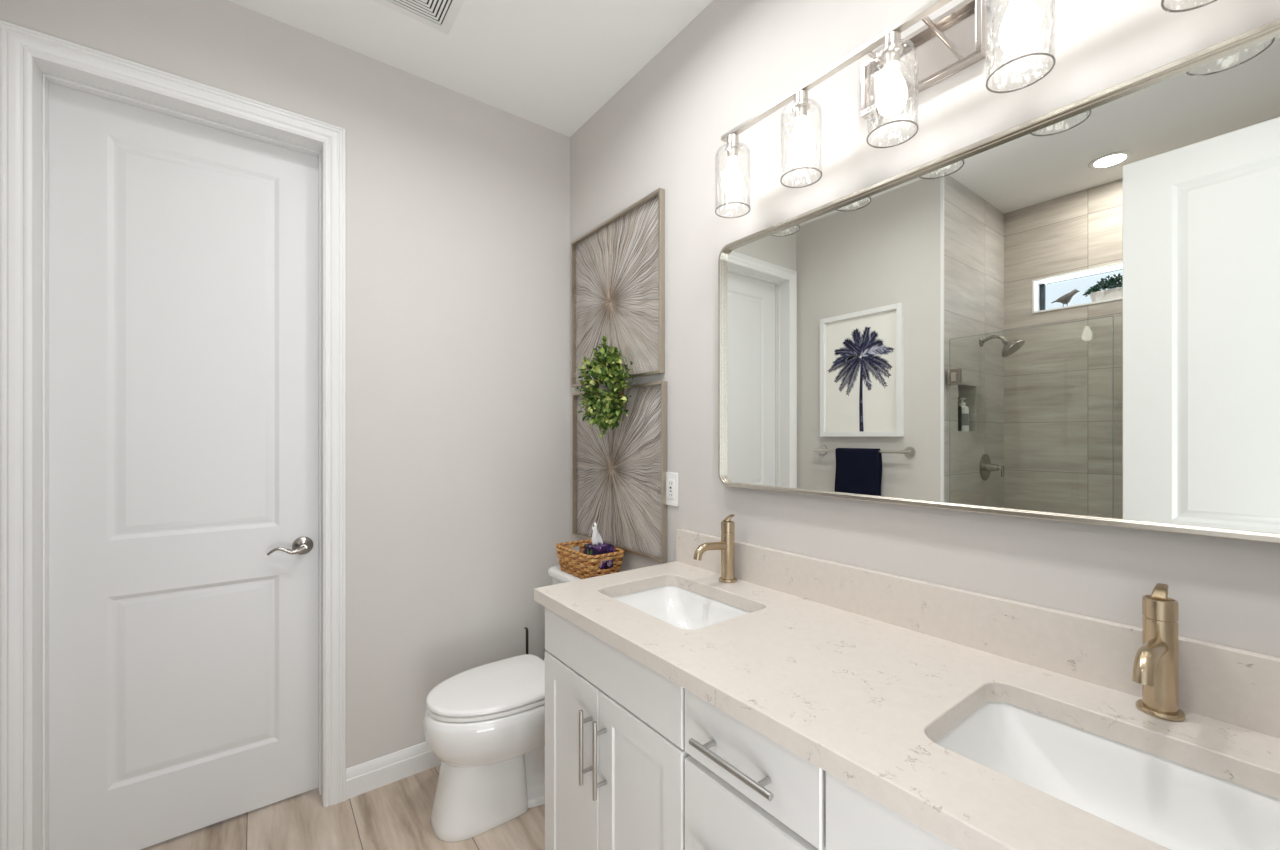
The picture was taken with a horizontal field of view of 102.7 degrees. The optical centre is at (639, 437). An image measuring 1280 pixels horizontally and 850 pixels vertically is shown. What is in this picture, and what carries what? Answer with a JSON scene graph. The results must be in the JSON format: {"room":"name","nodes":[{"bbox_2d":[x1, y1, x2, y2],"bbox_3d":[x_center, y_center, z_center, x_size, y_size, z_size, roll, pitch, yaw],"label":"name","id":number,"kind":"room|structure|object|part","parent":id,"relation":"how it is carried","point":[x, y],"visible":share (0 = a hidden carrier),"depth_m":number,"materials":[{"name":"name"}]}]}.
{"room":"bathroom","nodes":[
{"label":"bathroom","id":0,"kind":"room"},
{"bbox_2d":[0,0,569,768],"bbox_3d":[-1.146,-0.056,1.966,1.923,2.817,0.120,0,0,-37],"label":"wall","id":1,"kind":"structure","parent":0,"point":[458,204],"depth_m":2.10,"materials":[{"name":"beige paint"}]},
{"bbox_2d":[0,20,345,849],"bbox_3d":[-1.474,0.102,1.706,0.845,2.503,0.138,0,0,-37],"label":"door frame","id":2,"kind":"structure","parent":1,"relation":"attached to","point":[18,43],"depth_m":1.50,"materials":[{"name":"white paint"}]},
{"bbox_2d":[48,81,317,849],"bbox_3d":[-1.500,0.133,1.741,0.697,2.417,0.094,0,0,-37],"label":"door","id":3,"kind":"structure","parent":1,"relation":"in","point":[183,254],"depth_m":1.71,"materials":[{"name":"white paint"}]},
{"bbox_3d":[-1.284,0.412,1.860,0.120,0.033,0.024,0,0,-37],"label":"lever","id":4,"kind":"part","parent":3,"relation":"part of","materials":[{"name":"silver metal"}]},
{"bbox_2d":[346,741,440,799],"bbox_3d":[-0.721,1.299,2.201,0.960,0.108,0.014,0,0,-37],"label":"baseboard","id":5,"kind":"structure","parent":1,"relation":"attached to","point":[370,775],"depth_m":2.00,"materials":[{"name":"white paint"}]},
{"bbox_2d":[140,765,544,849],"bbox_3d":[-0.799,1.383,0.688,3.142,0.060,2.940,0,0,-37],"label":"floor","id":6,"kind":"structure","parent":0,"point":[396,815],"depth_m":1.77,"materials":[{"name":"brown wood"}]},
{"bbox_2d":[423,565,580,841],"bbox_3d":[-0.433,0.958,1.966,0.745,0.790,0.400,0,0,-37],"label":"toilet","id":7,"kind":"object","parent":6,"relation":"on","point":[485,724],"visible":0.59,"depth_m":1.76,"materials":[{"name":"white ceramic"}]},
{"bbox_3d":[-0.521,1.046,1.900,0.526,0.198,0.378,0,0,-37],"label":"bowl","id":8,"kind":"part","parent":7,"relation":"part of","materials":[{"name":"white ceramic"}]},
{"bbox_3d":[-0.536,0.914,1.888,0.472,0.021,0.366,0,0,-37],"label":"lid","id":9,"kind":"part","parent":7,"relation":"part of","materials":[{"name":"white plastic"}]},
{"bbox_3d":[-0.528,0.936,1.894,0.490,0.014,0.366,0,0,-37],"label":"seat","id":10,"kind":"part","parent":7,"relation":"part of","materials":[{"name":"white plastic"}]},
{"bbox_3d":[-0.211,0.776,2.132,0.184,0.358,0.380,0,0,-37],"label":"tank","id":11,"kind":"part","parent":7,"relation":"part of","materials":[{"name":"white ceramic"}]},
{"bbox_3d":[-0.216,0.580,2.129,0.201,0.033,0.400,0,0,-37],"label":"tank lid","id":12,"kind":"part","parent":7,"relation":"part of","materials":[{"name":"white ceramic"}]},
{"bbox_2d":[556,539,623,578],"bbox_3d":[-0.211,0.508,2.124,0.181,0.108,0.303,0,0,-37],"label":"wicker basket","id":13,"kind":"object","parent":7,"relation":"on","point":[572,565],"visible":0.77,"depth_m":2.04,"materials":[{"name":"brown wicker"}]},
{"bbox_2d":[584,522,614,573],"bbox_3d":[-0.164,0.451,2.082,0.099,0.209,0.104,0,0,-37],"label":"tissue box","id":14,"kind":"object","parent":13,"relation":"in","point":[597,547],"visible":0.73,"depth_m":2.06,"materials":[{"name":"purple cardboard"}]},
{"bbox_2d":[524,622,528,653],"bbox_3d":[-0.498,1.083,2.258,0.090,0.538,0.090,0,0,-37],"label":"toilet brush","id":15,"kind":"object","parent":6,"relation":"on","point":[526,628],"visible":0.19,"depth_m":2.25,"materials":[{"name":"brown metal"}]},
{"bbox_2d":[545,607,689,849],"bbox_3d":[0.099,0.916,1.413,0.571,0.875,0.614,0,0,-37],"label":"base cabinet","id":16,"kind":"object","parent":6,"relation":"on","point":[615,754],"visible":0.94,"depth_m":1.23,"materials":[{"name":"paint"}]},
{"bbox_3d":[-0.186,0.936,1.396,0.019,0.610,0.294,0,0,-37],"label":"door","id":17,"kind":"part","parent":16,"relation":"part of","materials":[{"name":"white paint"}]},
{"bbox_3d":[-0.137,0.773,1.282,0.036,0.185,0.012,0,0,-37],"label":"handle","id":18,"kind":"part","parent":16,"relation":"part of","materials":[{"name":"metal"}]},
{"bbox_3d":[-0.098,0.773,1.231,0.036,0.185,0.012,0,0,-37],"label":"handle","id":19,"kind":"part","parent":16,"relation":"part of","materials":[{"name":"metal"}]},
{"bbox_3d":[-0.002,0.936,1.151,0.019,0.610,0.310,0,0,-37],"label":"door","id":20,"kind":"part","parent":16,"relation":"part of","materials":[{"name":"white paint"}]},
{"bbox_2d":[534,561,1279,849],"bbox_3d":[0.388,0.461,1.046,0.572,0.035,1.568,0,0,-37],"label":"countertop","id":21,"kind":"structure","parent":16,"relation":"on","point":[866,701],"depth_m":0.87,"materials":[{"name":"white stone"}]},
{"bbox_2d":[611,585,751,629],"bbox_3d":[0.105,0.554,1.417,0.344,0.152,0.456,0,0,-37],"label":"sink","id":22,"kind":"object","parent":21,"relation":"in","point":[682,608],"visible":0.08,"depth_m":1.57,"materials":[{"name":"white ceramic"}]},
{"bbox_2d":[693,514,736,582],"bbox_3d":[0.227,0.341,1.546,0.169,0.203,0.057,0,0,-37],"label":"faucet","id":23,"kind":"object","parent":21,"relation":"on","point":[727,544],"visible":1,"depth_m":1.56,"materials":[{"name":"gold metal"}]},
{"bbox_3d":[0.217,0.338,1.538,0.146,0.048,0.024,0,0,-37],"label":"spout","id":24,"kind":"part","parent":23,"relation":"part of","materials":[{"name":"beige metal"}]},
{"bbox_3d":[0.277,0.252,1.583,0.038,0.025,0.019,0,0,-37],"label":"lever","id":25,"kind":"part","parent":23,"relation":"part of","materials":[{"name":"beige metal"}]},
{"bbox_2d":[935,701,1279,849],"bbox_3d":[0.652,0.554,0.689,0.344,0.152,0.456,0,0,-37],"label":"sink","id":26,"kind":"object","parent":21,"relation":"in","point":[1172,805],"visible":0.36,"depth_m":0.79,"materials":[{"name":"white ceramic"}]},
{"bbox_2d":[1132,583,1185,721],"bbox_3d":[0.793,0.341,0.791,0.169,0.203,0.057,0,0,-37],"label":"faucet","id":27,"kind":"object","parent":21,"relation":"on","point":[1156,662],"visible":1,"depth_m":0.81,"materials":[{"name":"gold metal"}]},
{"bbox_3d":[0.784,0.338,0.783,0.146,0.048,0.024,0,0,-37],"label":"spout","id":28,"kind":"part","parent":27,"relation":"part of","materials":[{"name":"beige metal"}]},
{"bbox_3d":[0.843,0.252,0.828,0.038,0.025,0.019,0,0,-37],"label":"lever","id":29,"kind":"part","parent":27,"relation":"part of","materials":[{"name":"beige metal"}]},
{"bbox_2d":[685,689,825,849],"bbox_3d":[0.378,0.916,1.042,0.571,0.875,0.314,0,0,-37],"label":"drawers","id":30,"kind":"object","parent":6,"relation":"on","point":[745,790],"visible":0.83,"depth_m":0.89,"materials":[{"name":"paint"}]},
{"bbox_3d":[0.160,0.566,0.886,0.036,0.012,0.187,0,0,-37],"label":"handle","id":31,"kind":"part","parent":30,"relation":"part of","materials":[{"name":"metal"}]},
{"bbox_3d":[0.187,0.784,0.899,0.019,0.290,0.308,0,0,-37],"label":"drawer","id":32,"kind":"part","parent":30,"relation":"part of","materials":[{"name":"white paint"}]},
{"bbox_2d":[826,772,958,849],"bbox_3d":[0.657,0.916,0.669,0.571,0.875,0.616,0,0,-37],"label":"base cabinet","id":33,"kind":"object","parent":6,"relation":"on","point":[855,820],"visible":0.19,"depth_m":0.71,"materials":[{"name":"paint"}]},
{"bbox_2d":[228,0,712,136],"bbox_3d":[-0.799,-1.504,0.688,3.142,0.080,2.940,0,0,-37],"label":"ceiling","id":34,"kind":"structure","parent":0,"point":[553,65],"depth_m":1.90,"materials":[{"name":"paint"}]},
{"bbox_2d":[373,0,464,34],"bbox_3d":[-0.728,-1.460,1.636,0.316,0.009,0.316,0,0,-37],"label":"ceiling vent","id":35,"kind":"object","parent":34,"relation":"in","point":[443,12],"visible":1,"depth_m":1.75,"materials":[{"name":"white plastic"}]},
{"bbox_2d":[570,0,1279,657],"bbox_3d":[0.463,-0.056,1.523,0.120,2.817,2.760,0,0,-37],"label":"wall","id":36,"kind":"structure","parent":0,"point":[664,128],"depth_m":1.40,"materials":[{"name":"beige paint"}]},
{"bbox_2d":[571,188,664,386],"bbox_3d":[-0.119,-0.585,2.179,0.023,0.689,0.676,0,0,-37],"label":"wall art","id":37,"kind":"object","parent":36,"relation":"attached to","point":[660,192],"visible":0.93,"depth_m":2.12,"materials":[{"name":"grey wood"}]},
{"bbox_2d":[575,336,634,438],"bbox_3d":[-0.148,-0.203,2.092,0.133,0.421,0.370,0,0,-37],"label":"wreath","id":38,"kind":"object","parent":37,"relation":"hanging from","point":[606,369],"visible":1,"depth_m":2.07,"materials":[{"name":"green plant"}]},
{"bbox_2d":[572,381,666,562],"bbox_3d":[-0.111,0.128,2.168,0.023,0.673,0.679,0,0,-37],"label":"wall art","id":39,"kind":"object","parent":36,"relation":"attached to","point":[611,473],"visible":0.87,"depth_m":2.10,"materials":[{"name":"grey wood"}]},
{"bbox_2d":[666,472,678,506],"bbox_3d":[0.116,0.190,1.877,0.010,0.122,0.072,0,0,-37],"label":"wall outlet","id":40,"kind":"object","parent":36,"relation":"attached to","point":[672,479],"visible":1,"depth_m":1.87,"materials":[{"name":"white plastic"}]},
{"bbox_2d":[668,480,673,498],"bbox_3d":[0.114,0.190,1.876,0.004,0.068,0.034,0,0,-37],"label":"receptacle","id":41,"kind":"object","parent":40,"relation":"attached to","point":[670,482],"depth_m":1.87,"materials":[{"name":"white plastic"}]},
{"bbox_2d":[715,0,1217,216],"bbox_3d":[0.575,-0.787,1.123,0.180,0.275,1.026,0,0,-37],"label":"vanity light","id":42,"kind":"object","parent":36,"relation":"attached to","point":[948,44],"visible":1,"depth_m":1.12,"materials":[{"name":"silver metal"}]},
{"bbox_2d":[725,133,739,158],"bbox_3d":[0.266,-0.833,1.469,0.043,0.064,0.043,0,0,-37],"label":"socket","id":43,"kind":"object","parent":42,"relation":"attached to","point":[732,139],"depth_m":1.46,"materials":[{"name":"silver metal"}]},
{"bbox_3d":[0.266,-0.749,1.469,0.059,0.105,0.059,0,0,-37],"label":"bulb","id":44,"kind":"part","parent":42,"relation":"part of","materials":[{"name":"white glass"}]},
{"bbox_3d":[0.266,-0.740,1.469,0.101,0.178,0.101,0,0,-37],"label":"lamp shade","id":45,"kind":"part","parent":42,"relation":"part of","materials":[{"name":"clear glass"}]},
{"bbox_2d":[792,90,809,120],"bbox_3d":[0.404,-0.833,1.285,0.043,0.064,0.043,0,0,-37],"label":"socket","id":46,"kind":"object","parent":42,"relation":"attached to","point":[800,108],"depth_m":1.27,"materials":[{"name":"silver metal"}]},
{"bbox_3d":[0.405,-0.740,1.285,0.101,0.178,0.101,0,0,-37],"label":"lamp shade","id":47,"kind":"part","parent":42,"relation":"part of","materials":[{"name":"clear glass"}]},
{"bbox_3d":[0.404,-0.749,1.285,0.059,0.105,0.059,0,0,-37],"label":"bulb","id":48,"kind":"part","parent":42,"relation":"part of","materials":[{"name":"white glass"}]},
{"bbox_3d":[0.560,-0.872,1.189,0.117,0.011,0.011,0,0,-37],"label":"arm","id":49,"kind":"part","parent":42,"relation":"part of","materials":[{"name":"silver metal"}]},
{"bbox_2d":[881,31,902,67],"bbox_3d":[0.542,-0.833,1.101,0.043,0.064,0.043,0,0,-37],"label":"socket","id":50,"kind":"object","parent":42,"relation":"attached to","point":[891,53],"depth_m":1.09,"materials":[{"name":"silver metal"}]},
{"bbox_3d":[0.542,-0.749,1.101,0.059,0.105,0.059,0,0,-37],"label":"bulb","id":51,"kind":"part","parent":42,"relation":"part of","materials":[{"name":"white glass"}]},
{"bbox_3d":[0.543,-0.740,1.101,0.101,0.178,0.101,0,0,-37],"label":"lamp shade","id":52,"kind":"part","parent":42,"relation":"part of","materials":[{"name":"clear glass"}]},
{"bbox_3d":[0.632,-0.872,1.093,0.117,0.011,0.011,0,0,-37],"label":"arm","id":53,"kind":"part","parent":42,"relation":"part of","materials":[{"name":"silver metal"}]},
{"bbox_3d":[0.681,-0.749,0.917,0.059,0.105,0.059,0,0,-37],"label":"bulb","id":54,"kind":"part","parent":42,"relation":"part of","materials":[{"name":"white glass"}]},
{"bbox_3d":[0.681,-0.740,0.917,0.101,0.178,0.101,0,0,-37],"label":"lamp shade","id":55,"kind":"part","parent":42,"relation":"part of","materials":[{"name":"clear glass"}]},
{"bbox_2d":[676,529,1279,737],"bbox_3d":[0.609,0.386,1.212,0.020,0.114,1.568,0,0,-37],"label":"backsplash","id":56,"kind":"structure","parent":36,"relation":"attached to","point":[1238,687],"depth_m":1.01,"materials":[{"name":"white stone"}]},
{"bbox_2d":[718,18,1279,543],"bbox_3d":[0.633,-0.229,1.169,0.031,0.767,1.230,0,0,-37],"label":"mirror","id":57,"kind":"object","parent":36,"relation":"attached to","point":[1070,312],"visible":1,"depth_m":0.97,"materials":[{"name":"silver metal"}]}
]}

